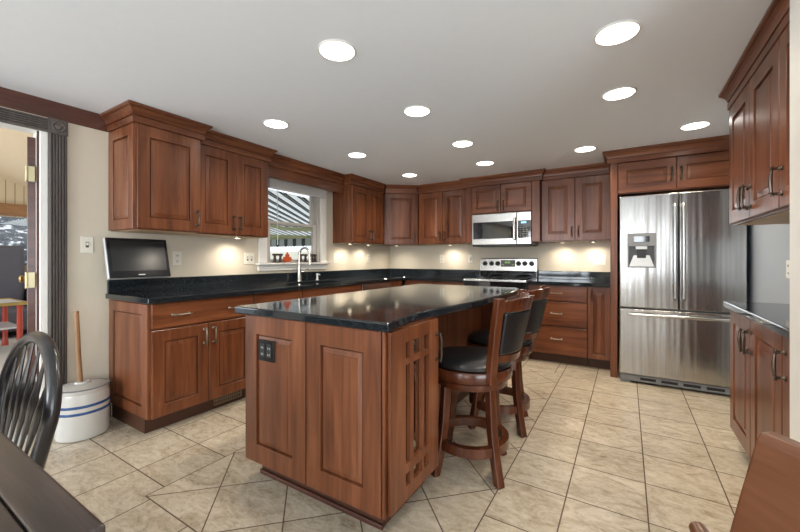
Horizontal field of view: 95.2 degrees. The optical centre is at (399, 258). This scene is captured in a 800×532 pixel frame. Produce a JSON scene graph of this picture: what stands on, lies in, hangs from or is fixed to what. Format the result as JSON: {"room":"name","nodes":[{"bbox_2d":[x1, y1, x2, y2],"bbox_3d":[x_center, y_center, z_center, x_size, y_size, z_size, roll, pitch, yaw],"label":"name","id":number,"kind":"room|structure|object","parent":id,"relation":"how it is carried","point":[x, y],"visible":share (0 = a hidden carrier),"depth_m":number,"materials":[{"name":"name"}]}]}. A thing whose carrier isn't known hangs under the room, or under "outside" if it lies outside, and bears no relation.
{"room":"kitchen","nodes":[
{"label":"kitchen","id":0,"kind":"room"},
{"bbox_2d":[0,178,26,289],"bbox_3d":[-7.522,-0.796,4.785,0.120,3.930,4.300,0,0,32],"label":"wall","id":1,"kind":"structure","parent":0,"point":[10,192],"depth_m":6.22,"materials":[{"name":"beige wood"}]},
{"bbox_2d":[0,203,26,216],"bbox_3d":[-7.455,-0.821,4.685,0.100,0.200,4.200,0,0,32],"label":"trim","id":2,"kind":"structure","parent":1,"relation":"attached to","point":[6,209],"depth_m":6.14,"materials":[{"name":"brown wood"}]},
{"bbox_2d":[0,127,33,187],"bbox_3d":[-5.198,-1.996,3.345,5.590,1.730,4.300,0,0,32],"label":"ceiling","id":3,"kind":"structure","parent":0,"point":[13,143],"depth_m":5.04,"materials":[{"name":"beige paint"}]},
{"bbox_2d":[0,330,35,444],"bbox_3d":[-5.169,1.199,3.268,5.480,0.060,4.200,0,0,32],"label":"floor","id":4,"kind":"structure","parent":0,"point":[4,350],"depth_m":4.55,"materials":[{"name":"beige tile"}]},
{"bbox_2d":[0,245,26,332],"bbox_3d":[-6.542,0.479,4.830,1.060,1.380,2.830,0,0,32],"label":"sofa","id":5,"kind":"object","parent":4,"relation":"on","point":[11,257],"visible":0.36,"depth_m":5.84,"materials":[{"name":"grey fabric"}]},
{"bbox_2d":[0,298,26,345],"bbox_3d":[-5.360,0.854,4.269,0.760,0.630,1.280,0,0,32],"label":"table","id":6,"kind":"object","parent":4,"relation":"on","point":[5,325],"visible":0.77,"depth_m":4.60,"materials":[{"name":"red wood"}]},
{"bbox_2d":[0,321,16,329],"bbox_3d":[-5.360,0.859,4.269,0.680,0.020,1.200,0,0,32],"label":"shelf","id":7,"kind":"object","parent":6,"relation":"attached to","point":[4,325],"depth_m":4.64,"materials":[{"name":"white wood"}]},
{"bbox_2d":[0,189,310,246],"bbox_3d":[-4.274,0.169,8.396,9.000,2.000,5.060,0,0,32],"label":"awning","id":8,"kind":"object","parent":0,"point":[291,208],"visible":0.19,"depth_m":6.77,"materials":[{"name":"fabric"}]},
{"bbox_2d":[0,88,389,415],"bbox_3d":[-2.367,0.058,2.473,0.120,2.222,8.440,0,0,32],"label":"wall","id":9,"kind":"structure","parent":0,"point":[87,148],"depth_m":2.66,"materials":[{"name":"beige paint"}]},
{"bbox_2d":[0,122,47,398],"bbox_3d":[-2.637,0.151,2.043,0.134,2.035,0.959,0,0,32],"label":"trim","id":10,"kind":"structure","parent":9,"relation":"attached to","point":[43,136],"depth_m":2.40,"materials":[{"name":"white paint"}]},
{"bbox_2d":[0,107,47,131],"bbox_3d":[-2.572,-0.879,2.002,0.026,0.088,0.963,0,0,32],"label":"trim","id":11,"kind":"structure","parent":9,"relation":"attached to","point":[9,116],"depth_m":2.31,"materials":[{"name":"grey wood"}]},
{"bbox_2d":[18,137,35,434],"bbox_3d":[-2.721,0.178,2.661,0.106,1.965,0.855,0,0,-44],"label":"door","id":12,"kind":"structure","parent":9,"relation":"in","point":[30,167],"depth_m":2.42,"materials":[{"name":"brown wood"}]},
{"bbox_2d":[36,131,38,433],"bbox_3d":[-2.373,0.167,2.394,0.014,2.005,0.010,0,0,32],"label":"trim","id":13,"kind":"structure","parent":9,"relation":"attached to","point":[37,132],"depth_m":2.39,"materials":[{"name":"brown wood"}]},
{"bbox_2d":[0,87,107,131],"bbox_3d":[-3.344,-0.993,0.851,0.073,0.119,4.414,0,0,32],"label":"trim","id":14,"kind":"structure","parent":9,"relation":"attached to","point":[12,99],"depth_m":2.42,"materials":[{"name":"brown wood"}]},
{"bbox_2d":[48,133,66,383],"bbox_3d":[-2.295,0.169,2.450,0.026,2.000,0.092,0,0,32],"label":"trim","id":15,"kind":"structure","parent":9,"relation":"attached to","point":[57,144],"depth_m":2.45,"materials":[{"name":"grey wood"}]},
{"bbox_2d":[47,117,67,136],"bbox_3d":[-2.289,-0.880,2.447,0.039,0.098,0.100,0,0,32],"label":"trim","id":16,"kind":"structure","parent":9,"relation":"attached to","point":[59,127],"depth_m":2.44,"materials":[{"name":"grey wood"}]},
{"bbox_2d":[81,236,92,252],"bbox_3d":[-2.215,-0.099,2.589,0.016,0.116,0.072,0,0,32],"label":"light switch","id":17,"kind":"object","parent":9,"relation":"attached to","point":[86,242],"visible":1,"depth_m":2.59,"materials":[{"name":"beige plastic"}]},
{"bbox_2d":[103,237,170,279],"bbox_3d":[-1.993,-0.002,2.753,0.218,0.296,0.405,0,0,32],"label":"television","id":18,"kind":"object","parent":9,"relation":"attached to","point":[125,258],"visible":1,"depth_m":2.69,"materials":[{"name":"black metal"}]},
{"bbox_2d":[100,100,212,234],"bbox_3d":[-1.835,-0.626,2.781,0.456,0.852,0.579,0,0,32],"label":"upper cabinet","id":19,"kind":"object","parent":9,"relation":"attached to","point":[154,153],"visible":1,"depth_m":2.62,"materials":[{"name":"brown wood"}]},
{"bbox_2d":[173,251,181,264],"bbox_3d":[-1.896,-0.003,3.112,0.007,0.116,0.072,0,0,32],"label":"outlet","id":20,"kind":"object","parent":9,"relation":"attached to","point":[177,256],"visible":1,"depth_m":3.11,"materials":[{"name":"beige plastic"}]},
{"bbox_2d":[177,130,277,238],"bbox_3d":[-1.551,-0.626,3.325,0.367,0.852,0.774,0,0,32],"label":"upper cabinet","id":21,"kind":"object","parent":9,"relation":"attached to","point":[233,171],"visible":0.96,"depth_m":3.21,"materials":[{"name":"brown wood"}]},
{"bbox_2d":[268,154,344,193],"bbox_3d":[-1.019,-0.939,4.112,0.086,0.226,1.254,0,0,32],"label":"window valance","id":22,"kind":"object","parent":21,"relation":"attached to","point":[280,167],"visible":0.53,"depth_m":4.05,"materials":[{"name":"brown wood"}]},
{"bbox_2d":[244,253,254,263],"bbox_3d":[-1.523,-0.001,3.705,0.016,0.116,0.118,0,0,32],"label":"light switch","id":23,"kind":"object","parent":9,"relation":"attached to","point":[249,258],"visible":1,"depth_m":3.71,"materials":[{"name":"beige plastic"}]},
{"bbox_2d":[258,198,325,262],"bbox_3d":[-1.203,-0.413,4.216,0.021,0.915,1.000,0,0,32],"label":"trim","id":24,"kind":"structure","parent":9,"relation":"attached to","point":[262,242],"depth_m":4.56,"materials":[{"name":"white paint"}]},
{"bbox_2d":[257,264,326,270],"bbox_3d":[-1.204,0.099,4.217,0.019,0.061,1.020,0,0,32],"label":"trim","id":25,"kind":"structure","parent":9,"relation":"attached to","point":[303,266],"depth_m":4.12,"materials":[{"name":"white paint"}]},
{"bbox_2d":[255,262,329,264],"bbox_3d":[-1.237,0.055,4.237,0.178,0.022,1.060,0,0,32],"label":"trim","id":26,"kind":"structure","parent":9,"relation":"attached to","point":[292,263],"depth_m":4.08,"materials":[{"name":"white paint"}]},
{"bbox_2d":[272,254,282,262],"bbox_3d":[-1.337,-0.005,3.993,0.040,0.098,0.125,0,0,32],"label":"ornament","id":27,"kind":"object","parent":26,"relation":"on","point":[273,255],"visible":1,"depth_m":3.97,"materials":[{"name":"black wood"}]},
{"bbox_2d":[283,252,291,262],"bbox_3d":[-1.274,-0.016,4.107,0.038,0.119,0.133,0,0,32],"label":"leaf ornament","id":28,"kind":"object","parent":26,"relation":"on","point":[287,257],"visible":1,"depth_m":4.09,"materials":[{"name":"orange ceramic"}]},
{"bbox_2d":[300,254,307,261],"bbox_3d":[-1.142,-0.005,4.308,0.040,0.098,0.125,0,0,32],"label":"ornament","id":29,"kind":"object","parent":26,"relation":"on","point":[301,255],"visible":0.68,"depth_m":4.32,"materials":[{"name":"black wood"}]},
{"bbox_2d":[311,254,316,261],"bbox_3d":[-1.052,-0.005,4.452,0.040,0.098,0.085,0,0,32],"label":"ornament","id":30,"kind":"object","parent":26,"relation":"on","point":[312,255],"visible":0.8,"depth_m":4.43,"materials":[{"name":"black wood"}]},
{"bbox_2d":[267,196,318,262],"bbox_3d":[-1.268,-0.404,4.256,0.109,0.895,0.800,0,0,32],"label":"window","id":31,"kind":"structure","parent":9,"relation":"in","point":[313,224],"depth_m":4.53,"materials":[{"name":"white plastic"}]},
{"bbox_2d":[268,177,326,244],"bbox_3d":[-1.157,-0.506,4.199,0.070,0.720,0.860,0,0,32],"label":"window blind","id":32,"kind":"object","parent":31,"relation":"attached to","point":[273,183],"visible":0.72,"depth_m":4.10,"materials":[{"name":"white fabric"}]},
{"bbox_2d":[107,268,479,292],"bbox_3d":[-0.509,0.206,3.906,1.525,0.098,3.803,0,0,32],"label":"backsplash","id":33,"kind":"structure","parent":9,"relation":"attached to","point":[145,284],"depth_m":3.69,"materials":[{"name":"black stone"}]},
{"bbox_2d":[333,254,336,262],"bbox_3d":[-0.851,-0.006,4.799,0.007,0.116,0.072,0,0,32],"label":"outlet","id":34,"kind":"object","parent":9,"relation":"attached to","point":[334,255],"visible":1,"depth_m":4.79,"materials":[{"name":"beige plastic"}]},
{"bbox_2d":[333,173,385,244],"bbox_3d":[-0.544,-0.626,4.949,0.367,0.852,0.799,0,0,32],"label":"upper cabinet","id":35,"kind":"object","parent":9,"relation":"attached to","point":[358,213],"visible":0.98,"depth_m":4.74,"materials":[{"name":"brown wood"}]},
{"bbox_2d":[17,357,749,531],"bbox_3d":[0.064,1.199,0.966,5.600,0.060,8.200,0,0,32],"label":"floor","id":36,"kind":"structure","parent":0,"point":[600,452],"depth_m":2.00,"materials":[{"name":"tile"}]},
{"bbox_2d":[0,331,62,468],"bbox_3d":[-1.385,0.714,1.088,0.544,0.916,0.493,0,0,32],"label":"chair","id":37,"kind":"object","parent":36,"relation":"on","point":[19,397],"visible":0.79,"depth_m":1.20,"materials":[{"name":"black wood"}]},
{"bbox_2d":[0,430,105,531],"bbox_3d":[-1.480,0.789,0.617,1.804,0.760,0.993,0,0,32],"label":"dining table","id":38,"kind":"object","parent":36,"relation":"on","point":[31,500],"visible":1,"depth_m":0.62,"materials":[{"name":"brown wood"}]},
{"bbox_2d":[54,311,109,442],"bbox_3d":[-2.121,0.758,2.444,0.287,0.820,0.287,0,0,32],"label":"butter churn","id":39,"kind":"object","parent":36,"relation":"on","point":[85,406],"visible":0.86,"depth_m":2.36,"materials":[{"name":"white glazed ceramic"},{"name":"blue glaze"},{"name":"wood"}]},
{"bbox_2d":[54,382,109,442],"bbox_3d":[-2.121,1.008,2.444,0.286,0.322,0.286,0,0,32],"label":"jar","id":40,"kind":"object","parent":39,"relation":"attached to","point":[85,408],"depth_m":2.35,"materials":[{"name":"white ceramic"}]},
{"bbox_2d":[109,294,253,433],"bbox_3d":[-1.668,0.733,2.862,0.656,0.873,0.792,0,0,32],"label":"base cabinet","id":41,"kind":"object","parent":36,"relation":"on","point":[169,362],"visible":0.89,"depth_m":2.59,"materials":[{"name":"brown wood"}]},
{"bbox_2d":[214,389,241,405],"bbox_3d":[-1.385,1.112,2.947,0.005,0.070,0.240,0,0,32],"label":"vent grille","id":42,"kind":"object","parent":41,"relation":"attached to","point":[240,392],"visible":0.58,"depth_m":2.94,"materials":[{"name":"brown metal"}]},
{"bbox_2d":[252,290,301,303],"bbox_3d":[-1.316,0.733,3.429,0.656,0.873,0.539,0,0,32],"label":"base cabinet","id":43,"kind":"object","parent":36,"relation":"on","point":[295,294],"visible":0.02,"depth_m":3.25,"materials":[{"name":"brown wood"}]},
{"bbox_2d":[302,284,361,297],"bbox_3d":[-0.929,0.735,4.053,0.656,0.868,0.925,0,0,32],"label":"base cabinet","id":44,"kind":"object","parent":36,"relation":"on","point":[306,293],"visible":0.02,"depth_m":3.84,"materials":[{"name":"brown wood"}]},
{"bbox_2d":[356,281,389,290],"bbox_3d":[-0.540,0.735,4.716,0.604,0.868,0.606,0,0,32],"label":"base cabinet","id":45,"kind":"object","parent":36,"relation":"on","point":[368,286],"visible":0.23,"depth_m":4.52,"materials":[{"name":"brown wood"}]},
{"bbox_2d":[235,284,518,530],"bbox_3d":[0.100,0.712,2.574,1.044,0.914,2.079,0,0,32],"label":"kitchen island","id":46,"kind":"object","parent":36,"relation":"on","point":[345,416],"visible":0.95,"depth_m":1.70,"materials":[{"name":"brown wood"}]},
{"bbox_2d":[258,339,274,362],"bbox_3d":[-0.678,0.467,1.850,0.122,0.108,0.010,0,0,32],"label":"outlet","id":47,"kind":"object","parent":46,"relation":"attached to","point":[266,349],"visible":1,"depth_m":1.85,"materials":[{"name":"black plastic"}]},
{"bbox_2d":[260,343,270,357],"bbox_3d":[-0.679,0.465,1.848,0.084,0.068,0.003,0,0,32],"label":"receptacle","id":48,"kind":"object","parent":47,"relation":"attached to","point":[265,348],"depth_m":1.85,"materials":[{"name":"black plastic"}]},
{"bbox_2d":[235,284,518,332],"bbox_3d":[0.100,0.275,2.574,1.044,0.040,2.079,0,0,32],"label":"island countertop","id":49,"kind":"structure","parent":46,"relation":"on","point":[386,310],"depth_m":1.99,"materials":[{"name":"black stone"}]},
{"bbox_2d":[389,280,401,286],"bbox_3d":[-0.300,0.733,5.111,0.612,0.873,0.312,0,0,32],"label":"base cabinet","id":50,"kind":"object","parent":36,"relation":"on","point":[399,282],"visible":0.16,"depth_m":4.92,"materials":[{"name":"brown wood"}]},
{"bbox_2d":[405,280,463,284],"bbox_3d":[0.590,0.733,5.078,0.887,0.873,0.652,0,0,32],"label":"base cabinet","id":51,"kind":"object","parent":36,"relation":"on","point":[407,282],"visible":0.02,"depth_m":4.85,"materials":[{"name":"brown wood"}]},
{"bbox_2d":[105,268,479,303],"bbox_3d":[-0.512,0.226,3.901,1.525,0.137,3.813,0,0,32],"label":"countertop","id":52,"kind":"structure","parent":51,"relation":"on","point":[170,289],"depth_m":3.40,"materials":[{"name":"black stone"}]},
{"bbox_2d":[297,247,311,280],"bbox_3d":[-1.088,0.061,4.133,0.147,0.387,0.155,0,0,-29],"label":"faucet","id":53,"kind":"object","parent":52,"relation":"on","point":[299,271],"visible":0.99,"depth_m":4.12,"materials":[{"name":"silver metal"}]},
{"bbox_2d":[431,292,533,489],"bbox_3d":[0.447,0.680,2.049,0.578,0.978,0.467,0,0,35],"label":"bar stool","id":54,"kind":"object","parent":36,"relation":"on","point":[477,369],"visible":0.95,"depth_m":1.90,"materials":[{"name":"brown wood"}]},
{"bbox_2d":[438,346,510,372],"bbox_3d":[0.401,0.560,2.081,0.444,0.052,0.444,0,0,18],"label":"seat cushion","id":55,"kind":"object","parent":54,"relation":"on","point":[455,359],"depth_m":1.93,"materials":[{"name":"black leather"}]},
{"bbox_2d":[463,258,537,357],"bbox_3d":[1.276,0.580,4.615,0.757,1.178,0.701,0,0,32],"label":"range","id":56,"kind":"object","parent":36,"relation":"on","point":[494,272],"visible":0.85,"depth_m":4.73,"materials":[{"name":"silver metal"}]},
{"bbox_2d":[463,277,536,282],"bbox_3d":[1.273,0.260,4.611,0.757,0.025,0.620,0,0,32],"label":"cooktop","id":57,"kind":"object","parent":56,"relation":"in","point":[475,279],"depth_m":4.44,"materials":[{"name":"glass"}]},
{"bbox_2d":[466,285,549,437],"bbox_3d":[0.753,0.680,2.586,0.578,0.978,0.467,0,0,37],"label":"bar stool","id":58,"kind":"object","parent":36,"relation":"on","point":[480,338],"visible":0.65,"depth_m":2.44,"materials":[{"name":"brown wood"}]},
{"bbox_2d":[467,329,531,345],"bbox_3d":[0.709,0.560,2.619,0.444,0.052,0.444,0,0,21],"label":"seat cushion","id":59,"kind":"object","parent":58,"relation":"on","point":[478,337],"depth_m":2.52,"materials":[{"name":"black leather"}]},
{"bbox_2d":[528,284,587,365],"bbox_3d":[1.878,0.733,4.280,0.610,0.873,0.652,0,0,32],"label":"base cabinet","id":60,"kind":"object","parent":36,"relation":"on","point":[562,337],"visible":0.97,"depth_m":4.00,"materials":[{"name":"brown wood"}]},
{"bbox_2d":[527,271,609,286],"bbox_3d":[1.970,0.226,4.225,0.827,0.137,0.648,0,0,32],"label":"countertop","id":61,"kind":"structure","parent":60,"relation":"on","point":[560,278],"depth_m":4.33,"materials":[{"name":"black stone"}]},
{"bbox_2d":[588,287,609,369],"bbox_3d":[2.230,0.733,4.062,0.214,0.873,0.652,0,0,32],"label":"base cabinet","id":62,"kind":"object","parent":36,"relation":"on","point":[598,297],"visible":0.95,"depth_m":3.83,"materials":[{"name":"brown wood"}]},
{"bbox_2d":[602,135,728,377],"bbox_3d":[2.675,0.059,3.669,1.085,2.221,0.850,0,0,32],"label":"tall cabinet","id":63,"kind":"object","parent":36,"relation":"on","point":[701,164],"visible":0.95,"depth_m":3.43,"materials":[{"name":"brown wood"}]},
{"bbox_2d":[619,189,746,394],"bbox_3d":[2.680,0.290,3.576,0.902,1.758,0.927,0,0,32],"label":"refrigerator","id":64,"kind":"object","parent":36,"relation":"on","point":[681,257],"visible":0.91,"depth_m":3.23,"materials":[{"name":"silver metal"}]},
{"bbox_2d":[688,432,799,531],"bbox_3d":[0.322,0.718,0.285,0.580,0.905,0.594,0,0,-7],"label":"armchair","id":65,"kind":"object","parent":36,"relation":"on","point":[769,499],"visible":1,"depth_m":0.53,"materials":[{"name":"brown wood"}]},
{"bbox_2d":[730,310,782,459],"bbox_3d":[1.947,0.738,1.823,0.378,0.862,0.899,0,0,32],"label":"base cabinet","id":66,"kind":"object","parent":36,"relation":"on","point":[756,400],"visible":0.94,"depth_m":1.87,"materials":[{"name":"brown wood"}]},
{"bbox_2d":[723,301,789,338],"bbox_3d":[1.834,0.285,1.627,0.363,0.039,1.382,0,0,32],"label":"countertop","id":67,"kind":"structure","parent":66,"relation":"on","point":[775,317],"depth_m":1.80,"materials":[{"name":"black stone"}]},
{"bbox_2d":[771,336,789,437],"bbox_3d":[1.587,0.738,1.243,0.378,0.862,0.464,0,0,32],"label":"base cabinet","id":68,"kind":"object","parent":36,"relation":"on","point":[786,342],"visible":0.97,"depth_m":1.48,"materials":[{"name":"brown wood"}]},
{"bbox_2d":[0,0,771,191],"bbox_3d":[0.064,-1.103,0.966,5.840,0.100,8.440,0,0,32],"label":"ceiling","id":69,"kind":"structure","parent":0,"point":[525,82],"depth_m":2.07,"materials":[{"name":"paint"}]},
{"bbox_2d":[263,119,288,128],"bbox_3d":[-0.968,-1.049,2.853,0.196,0.007,0.196,0,0,32],"label":"recessed light","id":70,"kind":"object","parent":69,"relation":"in","point":[272,123],"visible":1,"depth_m":2.83,"materials":[{"name":"white paint"}]},
{"bbox_2d":[317,39,356,61],"bbox_3d":[-0.318,-1.049,1.850,0.196,0.007,0.196,0,0,32],"label":"recessed light","id":71,"kind":"object","parent":69,"relation":"in","point":[337,50],"visible":1,"depth_m":1.84,"materials":[{"name":"white paint"}]},
{"bbox_2d":[347,152,366,157],"bbox_3d":[-0.435,-1.049,3.711,0.196,0.007,0.196,0,0,32],"label":"recessed light","id":72,"kind":"object","parent":69,"relation":"in","point":[353,154],"visible":1,"depth_m":3.70,"materials":[{"name":"white paint"}]},
{"bbox_2d":[402,173,416,176],"bbox_3d":[0.122,-1.049,4.601,0.196,0.007,0.196,0,0,32],"label":"recessed light","id":73,"kind":"object","parent":69,"relation":"in","point":[406,174],"visible":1,"depth_m":4.60,"materials":[{"name":"white paint"}]},
{"bbox_2d":[403,105,430,116],"bbox_3d":[0.121,-1.049,2.607,0.196,0.007,0.196,0,0,32],"label":"recessed light","id":74,"kind":"object","parent":69,"relation":"in","point":[417,110],"visible":1,"depth_m":2.60,"materials":[{"name":"white paint"}]},
{"bbox_2d":[452,140,472,146],"bbox_3d":[0.573,-1.049,3.345,0.196,0.007,0.196,0,0,32],"label":"recessed light","id":75,"kind":"object","parent":69,"relation":"in","point":[462,143],"visible":1,"depth_m":3.32,"materials":[{"name":"white paint"}]},
{"bbox_2d":[476,161,493,165],"bbox_3d":[0.936,-1.049,4.026,0.196,0.007,0.196,0,0,32],"label":"recessed light","id":76,"kind":"object","parent":69,"relation":"in","point":[481,163],"visible":1,"depth_m":4.02,"materials":[{"name":"white paint"}]},
{"bbox_2d":[574,146,596,151],"bbox_3d":[1.775,-1.049,3.506,0.196,0.007,0.196,0,0,32],"label":"recessed light","id":77,"kind":"object","parent":69,"relation":"in","point":[584,148],"visible":1,"depth_m":3.50,"materials":[{"name":"white paint"}]},
{"bbox_2d":[593,20,641,45],"bbox_3d":[1.013,-1.049,1.707,0.196,0.007,0.196,0,0,32],"label":"recessed light","id":78,"kind":"object","parent":69,"relation":"in","point":[615,33],"visible":1,"depth_m":1.69,"materials":[{"name":"white paint"}]},
{"bbox_2d":[601,86,636,100],"bbox_3d":[1.395,-1.049,2.329,0.196,0.007,0.196,0,0,32],"label":"recessed light","id":79,"kind":"object","parent":69,"relation":"in","point":[619,93],"visible":1,"depth_m":2.31,"materials":[{"name":"white paint"}]},
{"bbox_2d":[679,121,710,129],"bbox_3d":[2.332,-1.049,2.890,0.196,0.007,0.196,0,0,32],"label":"recessed light","id":80,"kind":"object","parent":69,"relation":"in","point":[700,124],"visible":1,"depth_m":2.87,"materials":[{"name":"white paint"}]},
{"bbox_2d":[390,191,619,307],"bbox_3d":[1.685,0.058,4.855,4.260,2.222,0.120,0,0,32],"label":"wall","id":81,"kind":"structure","parent":0,"point":[569,256],"depth_m":4.95,"materials":[{"name":"beige paint"}]},
{"bbox_2d":[378,184,419,245],"bbox_3d":[-0.030,-0.626,5.464,0.699,0.852,0.648,0,0,32],"label":"upper cabinet","id":82,"kind":"object","parent":81,"relation":"attached to","point":[401,202],"visible":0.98,"depth_m":5.25,"materials":[{"name":"brown wood"}]},
{"bbox_2d":[440,255,443,262],"bbox_3d":[0.624,0.004,5.438,0.072,0.116,0.007,0,0,32],"label":"outlet","id":83,"kind":"object","parent":81,"relation":"attached to","point":[441,256],"visible":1,"depth_m":5.43,"materials":[{"name":"beige plastic"}]},
{"bbox_2d":[417,180,471,244],"bbox_3d":[0.655,-0.626,5.203,0.754,0.852,0.370,0,0,32],"label":"upper cabinet","id":84,"kind":"object","parent":81,"relation":"attached to","point":[442,205],"visible":0.94,"depth_m":5.09,"materials":[{"name":"brown wood"}]},
{"bbox_2d":[468,254,472,262],"bbox_3d":[1.001,-0.001,5.199,0.072,0.116,0.016,0,0,32],"label":"light switch","id":85,"kind":"object","parent":81,"relation":"attached to","point":[470,257],"visible":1,"depth_m":5.20,"materials":[{"name":"beige plastic"}]},
{"bbox_2d":[459,168,545,243],"bbox_3d":[1.354,-0.627,4.726,1.067,0.849,0.444,0,0,32],"label":"upper cabinet","id":86,"kind":"object","parent":81,"relation":"attached to","point":[521,191],"visible":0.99,"depth_m":4.54,"materials":[{"name":"brown wood"}]},
{"bbox_2d":[472,211,537,246],"bbox_3d":[1.346,-0.364,4.728,0.749,0.414,0.443,0,0,32],"label":"microwave","id":87,"kind":"object","parent":86,"relation":"attached to","point":[513,229],"visible":0.99,"depth_m":4.57,"materials":[{"name":"silver metal"}]},
{"bbox_2d":[538,271,609,279],"bbox_3d":[2.136,0.206,4.492,0.827,0.098,0.020,0,0,32],"label":"backsplash","id":88,"kind":"structure","parent":81,"relation":"attached to","point":[577,275],"depth_m":4.48,"materials":[{"name":"black stone"}]},
{"bbox_2d":[542,163,609,242],"bbox_3d":[2.078,-0.626,4.315,0.726,0.852,0.381,0,0,32],"label":"upper cabinet","id":89,"kind":"object","parent":81,"relation":"attached to","point":[575,199],"visible":0.94,"depth_m":4.18,"materials":[{"name":"brown wood"}]},
{"bbox_2d":[594,255,604,264],"bbox_3d":[2.379,0.016,4.351,0.118,0.116,0.007,0,0,32],"label":"outlet","id":90,"kind":"object","parent":81,"relation":"attached to","point":[598,259],"visible":1,"depth_m":4.35,"materials":[{"name":"beige plastic"}]},
{"bbox_2d":[747,224,789,303],"bbox_3d":[2.544,0.058,2.312,0.120,2.222,3.300,0,0,32],"label":"wall","id":91,"kind":"structure","parent":0,"point":[768,246],"depth_m":2.68,"materials":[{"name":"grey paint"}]},
{"bbox_2d":[719,12,789,225],"bbox_3d":[1.966,-0.627,1.859,0.382,0.849,0.939,0,0,32],"label":"upper cabinet","id":92,"kind":"object","parent":91,"relation":"attached to","point":[751,92],"visible":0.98,"depth_m":1.83,"materials":[{"name":"brown wood"}]},
{"bbox_2d":[766,0,789,208],"bbox_3d":[1.591,-0.627,1.253,0.382,0.849,0.484,0,0,32],"label":"upper cabinet","id":93,"kind":"object","parent":91,"relation":"attached to","point":[779,10],"visible":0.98,"depth_m":1.48,"materials":[{"name":"brown wood"}]},
{"bbox_2d":[786,260,789,278],"bbox_3d":[2.485,0.069,2.337,0.007,0.116,0.072,0,0,32],"label":"outlet","id":94,"kind":"object","parent":91,"relation":"attached to","point":[787,261],"visible":0.72,"depth_m":2.33,"materials":[{"name":"beige plastic"}]},
{"bbox_2d":[790,0,799,441],"bbox_3d":[2.072,0.058,0.581,2.020,2.222,0.140,0,0,32],"label":"wall","id":95,"kind":"structure","parent":0,"point":[794,4],"depth_m":1.14,"materials":[{"name":"white paint"}]},
{"bbox_3d":[-4.235,1.219,12.748,13.880,0.100,12.700,0,0,32],"label":"floor","id":96,"kind":"structure","parent":0,"visible":0},
{"bbox_2d":[270,251,310,258],"bbox_3d":[-2.604,0.444,13.367,12.000,1.450,0.070,0,0,32],"label":"fence","id":97,"kind":"object","parent":96,"relation":"on","point":[294,254],"visible":0.07,"depth_m":14.32,"materials":[{"name":"beige paint"}]},
{"label":"outside","id":98,"kind":"structure","parent":0,"visible":0},
{"bbox_2d":[0,217,26,264],"bbox_3d":[-10.868,-0.332,7.271,2.104,2.770,8.000,0,0,32],"label":"bank","id":99,"kind":"object","parent":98,"point":[10,235],"visible":0.03,"depth_m":9.21,"materials":[{"name":"white snow"}]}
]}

